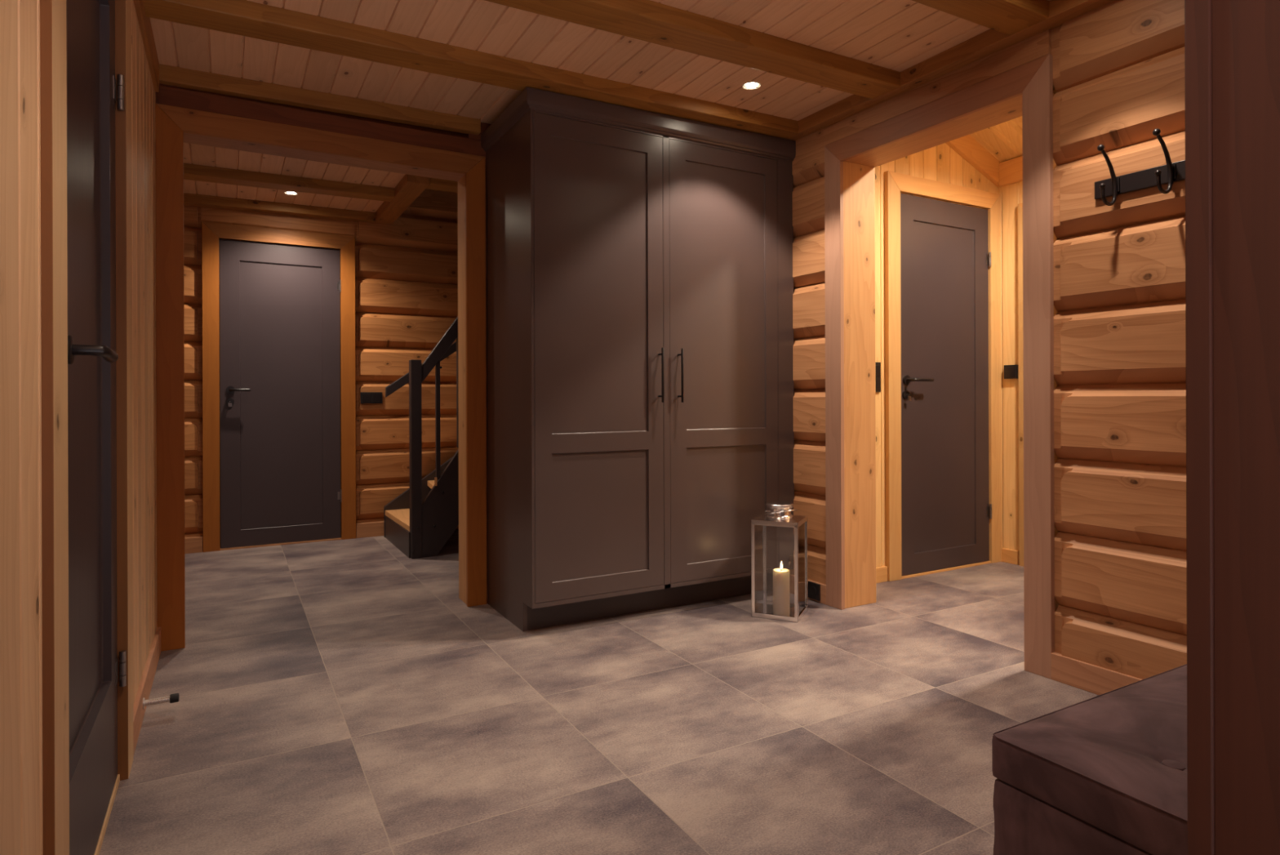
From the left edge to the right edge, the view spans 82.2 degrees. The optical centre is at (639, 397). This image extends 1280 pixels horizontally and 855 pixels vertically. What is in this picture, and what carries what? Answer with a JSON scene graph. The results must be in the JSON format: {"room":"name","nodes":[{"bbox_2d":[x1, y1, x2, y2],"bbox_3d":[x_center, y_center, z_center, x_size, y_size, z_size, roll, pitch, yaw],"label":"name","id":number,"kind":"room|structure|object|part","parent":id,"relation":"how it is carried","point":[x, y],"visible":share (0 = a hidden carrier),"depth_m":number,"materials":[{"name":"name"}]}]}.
{"room":"entrance hall","nodes":[
{"label":"entrance hall","id":0,"kind":"room"},
{"bbox_2d":[0,0,157,854],"bbox_3d":[-1.023,-0.203,1.301,0.020,2.400,3.670,0,0,-29],"label":"wall","id":1,"kind":"structure","parent":0,"point":[21,833],"depth_m":1.03,"materials":[{"name":"brown wood"}]},
{"bbox_2d":[40,0,133,854],"bbox_3d":[-1.154,-0.103,1.560,0.024,2.200,1.050,0,0,-29],"label":"trim","id":2,"kind":"structure","parent":1,"relation":"attached to","point":[53,27],"depth_m":1.16,"materials":[{"name":"brown wood"}]},
{"bbox_2d":[66,0,126,854],"bbox_3d":[-1.155,-0.051,1.567,0.105,2.053,0.794,0,0,-29],"label":"door","id":3,"kind":"structure","parent":1,"relation":"in","point":[92,356],"depth_m":1.66,"materials":[{"name":"paint"}]},
{"bbox_3d":[-1.021,-0.086,1.369,0.065,0.052,0.144,0,0,-29],"label":"handle","id":4,"kind":"part","parent":3,"relation":"part of","materials":[{"name":"black metal"}]},
{"bbox_2d":[93,773,119,854],"bbox_3d":[-1.209,-0.062,1.529,0.113,2.121,0.950,0,0,-29],"label":"trim","id":5,"kind":"structure","parent":1,"relation":"attached to","point":[117,780],"depth_m":1.73,"materials":[{"name":"brown wood"}]},
{"bbox_2d":[133,0,159,92],"bbox_3d":[-1.299,-1.255,1.813,0.022,0.115,2.430,0,0,-29],"label":"trim","id":6,"kind":"structure","parent":1,"relation":"attached to","point":[145,27],"depth_m":2.53,"materials":[{"name":"brown wood"}]},
{"bbox_2d":[133,626,160,755],"bbox_3d":[-1.650,0.951,2.454,0.015,0.097,1.005,0,0,-29],"label":"baseboard","id":7,"kind":"structure","parent":1,"relation":"attached to","point":[147,679],"depth_m":2.37,"materials":[{"name":"brown wood"}]},
{"bbox_2d":[142,693,179,708],"bbox_3d":[-1.502,0.949,2.303,0.094,0.034,0.034,0,0,-29],"label":"door stop","id":8,"kind":"object","parent":1,"relation":"attached to","point":[174,697],"visible":1,"depth_m":2.30,"materials":[{"name":"silver metal"}]},
{"bbox_3d":[-1.512,0.949,2.297,0.072,0.034,0.034,0,0,-29],"label":"rod","id":9,"kind":"part","parent":8,"relation":"part of","materials":[{"name":"silver metal"}]},
{"bbox_2d":[183,188,458,551],"bbox_3d":[-1.790,-0.800,5.523,5.100,3.600,0.220,0,0,-29],"label":"wall","id":10,"kind":"structure","parent":0,"point":[406,268],"depth_m":5.36,"materials":[{"name":"brown wood"}]},
{"bbox_2d":[201,221,355,551],"bbox_3d":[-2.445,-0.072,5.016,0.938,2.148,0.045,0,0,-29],"label":"trim","id":11,"kind":"structure","parent":10,"relation":"attached to","point":[211,233],"depth_m":4.88,"materials":[{"name":"brown wood"}]},
{"bbox_2d":[183,192,375,222],"bbox_3d":[-2.848,-1.278,4.774,2.126,0.093,0.130,0,0,-29],"label":"trim","id":12,"kind":"structure","parent":10,"relation":"attached to","point":[189,199],"depth_m":4.94,"materials":[{"name":"brown wood"}]},
{"bbox_2d":[219,239,342,548],"bbox_3d":[-2.432,-0.028,5.003,0.746,2.036,0.107,0,0,-29],"label":"door","id":13,"kind":"structure","parent":10,"relation":"in","point":[279,304],"depth_m":5.01,"materials":[{"name":"paint"}]},
{"bbox_3d":[-2.656,-0.052,4.854,0.142,0.052,0.067,0,0,-29],"label":"handle","id":14,"kind":"part","parent":13,"relation":"part of","materials":[{"name":"black metal"}]},
{"bbox_2d":[184,520,458,553],"bbox_3d":[-1.729,0.949,5.424,4.700,0.100,0.047,0,0,-29],"label":"baseboard","id":15,"kind":"structure","parent":10,"relation":"attached to","point":[192,544],"depth_m":5.25,"materials":[{"name":"brown wood"}]},
{"bbox_2d":[360,391,382,403],"bbox_3d":[-1.939,0.000,5.299,0.150,0.082,0.013,0,0,-29],"label":"light switch","id":16,"kind":"object","parent":10,"relation":"attached to","point":[365,397],"visible":1,"depth_m":5.29,"materials":[{"name":"black plastic"}]},
{"bbox_2d":[155,83,490,603],"bbox_3d":[-1.105,-0.203,3.441,4.050,2.400,0.170,0,0,-29],"label":"wall","id":17,"kind":"structure","parent":0,"point":[171,95],"depth_m":3.21,"materials":[{"name":"brown wood"}]},
{"bbox_2d":[159,63,480,134],"bbox_3d":[-1.339,-1.288,3.208,1.300,0.086,0.050,0,0,-29],"label":"trim","id":18,"kind":"structure","parent":17,"relation":"attached to","point":[178,77],"depth_m":3.14,"materials":[{"name":"brown wood"}]},
{"bbox_2d":[155,103,486,651],"bbox_3d":[-1.329,-0.082,3.224,1.332,2.159,0.022,0,0,-29],"label":"trim","id":19,"kind":"structure","parent":17,"relation":"attached to","point":[171,122],"depth_m":2.97,"materials":[{"name":"brown wood"}]},
{"bbox_2d":[183,132,466,604],"bbox_3d":[-1.371,-0.047,3.299,1.190,2.090,0.165,0,0,-29],"label":"trim","id":20,"kind":"structure","parent":17,"relation":"attached to","point":[188,138],"depth_m":3.55,"materials":[{"name":"brown wood"}]},
{"bbox_2d":[98,528,1098,854],"bbox_3d":[-0.643,1.020,3.394,6.600,0.050,7.450,0,0,-29],"label":"floor","id":21,"kind":"structure","parent":0,"point":[341,696],"depth_m":2.28,"materials":[{"name":"grey tile"}]},
{"bbox_2d":[383,315,458,558],"bbox_3d":[-0.625,-0.183,5.475,2.320,2.358,0.864,0,0,-29],"label":"staircase","id":22,"kind":"structure","parent":21,"relation":"on","point":[420,521],"depth_m":4.64,"materials":[{"name":"paint"}]},
{"bbox_3d":[-1.403,0.381,4.588,0.065,1.235,0.065,0,0,-29],"label":"newel post","id":23,"kind":"part","parent":22,"relation":"part of","materials":[{"name":"paint"}]},
{"bbox_3d":[-1.285,-0.454,5.529,1.215,0.894,0.035,0,0,-29],"label":"handrail","id":24,"kind":"part","parent":22,"relation":"part of","materials":[{"name":"paint"}]},
{"bbox_3d":[-1.015,-0.721,4.808,0.850,1.281,0.038,0,0,-29],"label":"handrail","id":25,"kind":"part","parent":22,"relation":"part of","materials":[{"name":"paint"}]},
{"bbox_2d":[480,87,795,631],"bbox_3d":[0.018,-0.148,3.610,1.435,2.283,0.636,0,0,-29],"label":"wardrobe","id":26,"kind":"object","parent":21,"relation":"on","point":[640,279],"visible":0.96,"depth_m":3.31,"materials":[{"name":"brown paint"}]},
{"bbox_3d":[-0.170,-0.167,3.198,0.622,2.033,0.020,0,0,-29],"label":"door","id":27,"kind":"part","parent":26,"relation":"part of","materials":[{"name":"grey paint"}]},
{"bbox_3d":[0.011,-1.241,3.616,1.435,0.097,0.622,0,0,-29],"label":"crown","id":28,"kind":"part","parent":26,"relation":"part of","materials":[{"name":"grey paint"}]},
{"bbox_3d":[0.096,-0.102,3.312,0.011,0.246,0.041,0,0,-29],"label":"handle","id":29,"kind":"part","parent":26,"relation":"part of","materials":[{"name":"black metal"}]},
{"bbox_3d":[0.187,-0.102,3.363,0.011,0.246,0.041,0,0,-29],"label":"handle","id":30,"kind":"part","parent":26,"relation":"part of","materials":[{"name":"black metal"}]},
{"bbox_3d":[0.409,-0.169,3.523,0.632,2.033,0.020,0,0,-29],"label":"door","id":31,"kind":"part","parent":26,"relation":"part of","materials":[{"name":"grey paint"}]},
{"bbox_2d":[751,501,808,622],"bbox_3d":[0.646,0.737,3.381,0.211,0.508,0.222,0,0,24],"label":"lantern","id":32,"kind":"object","parent":21,"relation":"on","point":[780,514],"visible":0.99,"depth_m":3.34,"materials":[{"name":"silver metal"}]},
{"bbox_3d":[0.514,0.767,3.327,0.015,0.408,0.015,0,0,24],"label":"post","id":33,"kind":"part","parent":32,"relation":"part of","materials":[{"name":"silver metal"}]},
{"bbox_3d":[0.553,0.770,3.417,0.002,0.410,0.201,0,0,24],"label":"glass pane","id":34,"kind":"part","parent":32,"relation":"part of","materials":[{"name":"clear glass"}]},
{"bbox_3d":[0.595,0.767,3.505,0.015,0.408,0.015,0,0,24],"label":"post","id":35,"kind":"part","parent":32,"relation":"part of","materials":[{"name":"silver metal"}]},
{"bbox_2d":[773,561,790,616],"bbox_3d":[0.638,0.857,3.313,0.075,0.240,0.075,0,0,-29],"label":"candle","id":36,"kind":"object","parent":32,"relation":"on","point":[781,585],"visible":1,"depth_m":3.28,"materials":[{"name":"beige wax"}]},
{"bbox_3d":[0.693,0.767,3.246,0.015,0.408,0.015,0,0,24],"label":"post","id":37,"kind":"part","parent":32,"relation":"part of","materials":[{"name":"silver metal"}]},
{"bbox_3d":[0.735,0.770,3.334,0.002,0.410,0.201,0,0,24],"label":"glass pane","id":38,"kind":"part","parent":32,"relation":"part of","materials":[{"name":"clear glass"}]},
{"bbox_3d":[0.774,0.767,3.424,0.015,0.408,0.015,0,0,24],"label":"post","id":39,"kind":"part","parent":32,"relation":"part of","materials":[{"name":"silver metal"}]},
{"bbox_2d":[991,663,1187,854],"bbox_3d":[1.165,0.758,1.298,1.131,0.462,0.408,0,0,-29],"label":"storage bench","id":40,"kind":"object","parent":21,"relation":"on","point":[1105,773],"visible":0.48,"depth_m":1.12,"materials":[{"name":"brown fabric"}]},
{"bbox_2d":[150,0,1050,212],"bbox_3d":[-0.331,-1.342,2.926,4.900,0.091,5.820,0,0,-29],"label":"ceiling","id":41,"kind":"structure","parent":0,"point":[896,35],"depth_m":2.84,"materials":[{"name":"brown wood"}]},
{"bbox_2d":[183,163,394,201],"bbox_3d":[-2.509,-1.279,4.173,2.126,0.093,0.130,0,0,-29],"label":"ceiling beam","id":42,"kind":"structure","parent":41,"relation":"attached to","point":[192,171],"depth_m":4.35,"materials":[{"name":"brown wood"}]},
{"bbox_2d":[284,191,297,195],"bbox_3d":[-2.240,-1.318,4.709,0.080,0.015,0.080,0,0,-29],"label":"recessed light","id":43,"kind":"object","parent":41,"relation":"in","point":[288,192],"visible":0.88,"depth_m":4.71,"materials":[{"name":"white"}]},
{"bbox_2d":[373,173,429,224],"bbox_3d":[-1.597,-1.298,4.852,0.130,0.064,1.180,0,0,-29],"label":"ceiling beam","id":44,"kind":"structure","parent":41,"relation":"attached to","point":[410,187],"depth_m":4.67,"materials":[{"name":"brown wood"}]},
{"bbox_2d":[426,177,457,192],"bbox_3d":[-0.165,-1.323,5.033,2.544,0.099,0.130,0,0,-29],"label":"ceiling beam","id":45,"kind":"structure","parent":41,"relation":"attached to","point":[439,184],"depth_m":4.41,"materials":[{"name":"brown wood"}]},
{"bbox_2d":[142,0,798,138],"bbox_3d":[-0.414,-1.304,3.008,2.715,0.101,0.145,0,0,-29],"label":"ceiling beam","id":46,"kind":"structure","parent":41,"relation":"attached to","point":[245,18],"depth_m":2.76,"materials":[{"name":"brown wood"}]},
{"bbox_2d":[484,0,900,98],"bbox_3d":[-0.113,-1.306,2.472,2.715,0.101,0.155,0,0,-29],"label":"ceiling beam","id":47,"kind":"structure","parent":41,"relation":"attached to","point":[646,20],"depth_m":2.66,"materials":[{"name":"brown wood"}]},
{"bbox_2d":[742,80,760,89],"bbox_3d":[0.481,-1.351,3.165,0.080,0.015,0.080,0,0,-29],"label":"recessed light","id":48,"kind":"object","parent":41,"relation":"in","point":[749,85],"visible":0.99,"depth_m":3.16,"materials":[{"name":"white"}]},
{"bbox_2d":[911,0,1048,35],"bbox_3d":[0.198,-1.307,1.918,2.715,0.101,0.145,0,0,-29],"label":"ceiling beam","id":49,"kind":"structure","parent":41,"relation":"attached to","point":[1008,17],"depth_m":2.47,"materials":[{"name":"brown wood"}]},
{"bbox_2d":[875,142,998,567],"bbox_3d":[1.578,-0.562,4.127,1.400,3.100,0.020,0,0,-29],"label":"wall","id":50,"kind":"structure","parent":0,"point":[941,163],"depth_m":3.97,"materials":[{"name":"brown wood"}]},
{"bbox_2d":[875,361,880,391],"bbox_3d":[1.271,-0.111,3.933,0.050,0.160,0.013,0,0,-29],"label":"light switch","id":51,"kind":"object","parent":50,"relation":"attached to","point":[877,365],"visible":0.64,"depth_m":3.93,"materials":[{"name":"black plastic"}]},
{"bbox_2d":[884,170,1001,581],"bbox_3d":[1.751,-0.118,4.198,0.963,2.211,0.030,0,0,-29],"label":"trim","id":52,"kind":"structure","parent":50,"relation":"attached to","point":[895,183],"depth_m":3.99,"materials":[{"name":"brown wood"}]},
{"bbox_2d":[900,193,991,575],"bbox_3d":[1.761,-0.074,4.188,0.768,2.094,0.107,0,0,-29],"label":"door","id":53,"kind":"structure","parent":50,"relation":"in","point":[944,259],"depth_m":4.20,"materials":[{"name":"paint"}]},
{"bbox_3d":[1.535,-0.099,4.038,0.177,0.052,0.067,0,0,-29],"label":"handle","id":54,"kind":"part","parent":53,"relation":"part of","materials":[{"name":"black metal"}]},
{"bbox_2d":[902,560,991,578],"bbox_3d":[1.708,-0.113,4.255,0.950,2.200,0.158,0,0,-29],"label":"threshold","id":55,"kind":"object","parent":50,"relation":"attached to","point":[984,562],"depth_m":4.18,"materials":[{"name":"brown wood"}]},
{"bbox_2d":[875,547,1018,582],"bbox_3d":[1.631,0.948,4.071,1.330,0.080,0.130,0,0,-29],"label":"baseboard","id":56,"kind":"structure","parent":50,"relation":"attached to","point":[1011,556],"depth_m":4.34,"materials":[{"name":"brown wood"}]},
{"bbox_2d":[874,85,1058,604],"bbox_3d":[2.343,-0.565,2.828,1.540,3.100,3.030,0,0,-29],"label":"wall","id":57,"kind":"structure","parent":0,"point":[1054,90],"depth_m":3.57,"materials":[{"name":"brown wood"}]},
{"bbox_2d":[945,134,1022,187],"bbox_3d":[2.242,-1.634,2.822,1.485,0.722,2.915,0,0,-29],"label":"trim","id":58,"kind":"structure","parent":57,"relation":"attached to","point":[1008,172],"depth_m":4.33,"materials":[{"name":"brown wood"}]},
{"bbox_2d":[789,0,1186,679],"bbox_3d":[1.327,-0.211,2.921,0.210,2.400,3.130,0,0,-29],"label":"wall","id":59,"kind":"structure","parent":0,"point":[1119,268],"depth_m":2.43,"materials":[{"name":"brown wood"}]},
{"bbox_2d":[808,580,820,600],"bbox_3d":[0.846,0.939,3.572,0.013,0.080,0.080,0,0,-29],"label":"wall outlet","id":60,"kind":"object","parent":59,"relation":"attached to","point":[814,588],"visible":0.98,"depth_m":3.56,"materials":[{"name":"black plastic"}]},
{"bbox_2d":[809,586,816,595],"bbox_3d":[0.842,0.939,3.570,0.002,0.044,0.044,0,0,-29],"label":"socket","id":61,"kind":"object","parent":60,"relation":"attached to","point":[812,588],"depth_m":3.57,"materials":[{"name":"black plastic"}]},
{"bbox_2d":[824,53,1054,679],"bbox_3d":[1.173,-0.109,3.050,0.022,2.196,1.089,0,0,-31],"label":"trim","id":62,"kind":"structure","parent":59,"relation":"attached to","point":[1033,80],"depth_m":2.65,"materials":[{"name":"brown wood"}]},
{"bbox_2d":[786,0,1114,140],"bbox_3d":[1.393,-1.330,2.628,0.105,0.066,2.511,0,0,-30],"label":"trim","id":63,"kind":"structure","parent":59,"relation":"attached to","point":[990,42],"depth_m":2.86,"materials":[{"name":"brown wood"}]},
{"bbox_2d":[843,92,1057,610],"bbox_3d":[1.273,-0.071,3.106,0.239,2.120,0.932,0,0,-29],"label":"trim","id":64,"kind":"structure","parent":59,"relation":"attached to","point":[859,198],"depth_m":3.48,"materials":[{"name":"brown wood"}]},
{"bbox_2d":[789,573,1142,694],"bbox_3d":[1.398,0.942,2.683,0.031,0.093,2.591,0,0,-31],"label":"baseboard","id":65,"kind":"structure","parent":59,"relation":"attached to","point":[1091,677],"depth_m":2.48,"materials":[{"name":"brown wood"}]},
{"bbox_2d":[1094,128,1185,205],"bbox_3d":[1.643,-0.712,2.133,0.112,0.190,0.666,0,0,-31],"label":"coat rack","id":66,"kind":"object","parent":59,"relation":"attached to","point":[1169,173],"visible":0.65,"depth_m":2.32,"materials":[{"name":"black metal"}]},
{"bbox_3d":[1.686,-0.690,2.158,0.012,0.058,0.666,0,0,-31],"label":"rail","id":67,"kind":"part","parent":66,"relation":"part of","materials":[{"name":"black metal"}]},
{"bbox_2d":[968,116,1022,162],"bbox_3d":[2.275,-1.705,2.798,1.520,0.622,3.040,0,0,-29],"label":"ceiling","id":68,"kind":"structure","parent":0,"point":[1004,140],"depth_m":4.23,"materials":[{"name":"brown wood"}]},
{"bbox_2d":[998,181,1022,551],"bbox_3d":[2.893,-0.267,3.194,0.020,2.500,2.930,0,0,-29],"label":"wall","id":69,"kind":"structure","parent":0,"point":[1011,195],"depth_m":4.39,"materials":[{"name":"brown wood"}]},
{"bbox_2d":[1004,364,1017,378],"bbox_3d":[2.207,-0.154,4.365,0.025,0.082,0.082,0,0,-29],"label":"light switch","id":70,"kind":"object","parent":69,"relation":"attached to","point":[1011,371],"visible":1,"depth_m":4.35,"materials":[{"name":"black plastic"}]},
{"bbox_2d":[1017,202,1023,566],"bbox_3d":[2.487,-0.078,3.880,0.030,2.126,1.017,0,0,-29],"label":"trim","id":71,"kind":"structure","parent":69,"relation":"attached to","point":[1020,374],"depth_m":4.30,"materials":[{"name":"brown wood"}]},
{"bbox_3d":[1.349,-0.196,1.043,1.745,2.370,0.195,0,0,-29],"label":"wall","id":72,"kind":"structure","parent":0,"visible":0},
{"bbox_2d":[1184,0,1279,854],"bbox_3d":[0.620,-0.189,0.627,0.103,2.360,0.225,0,0,-29],"label":"trim","id":73,"kind":"structure","parent":72,"relation":"attached to","point":[1232,47],"depth_m":0.67,"materials":[{"name":"brown wood"}]}
]}

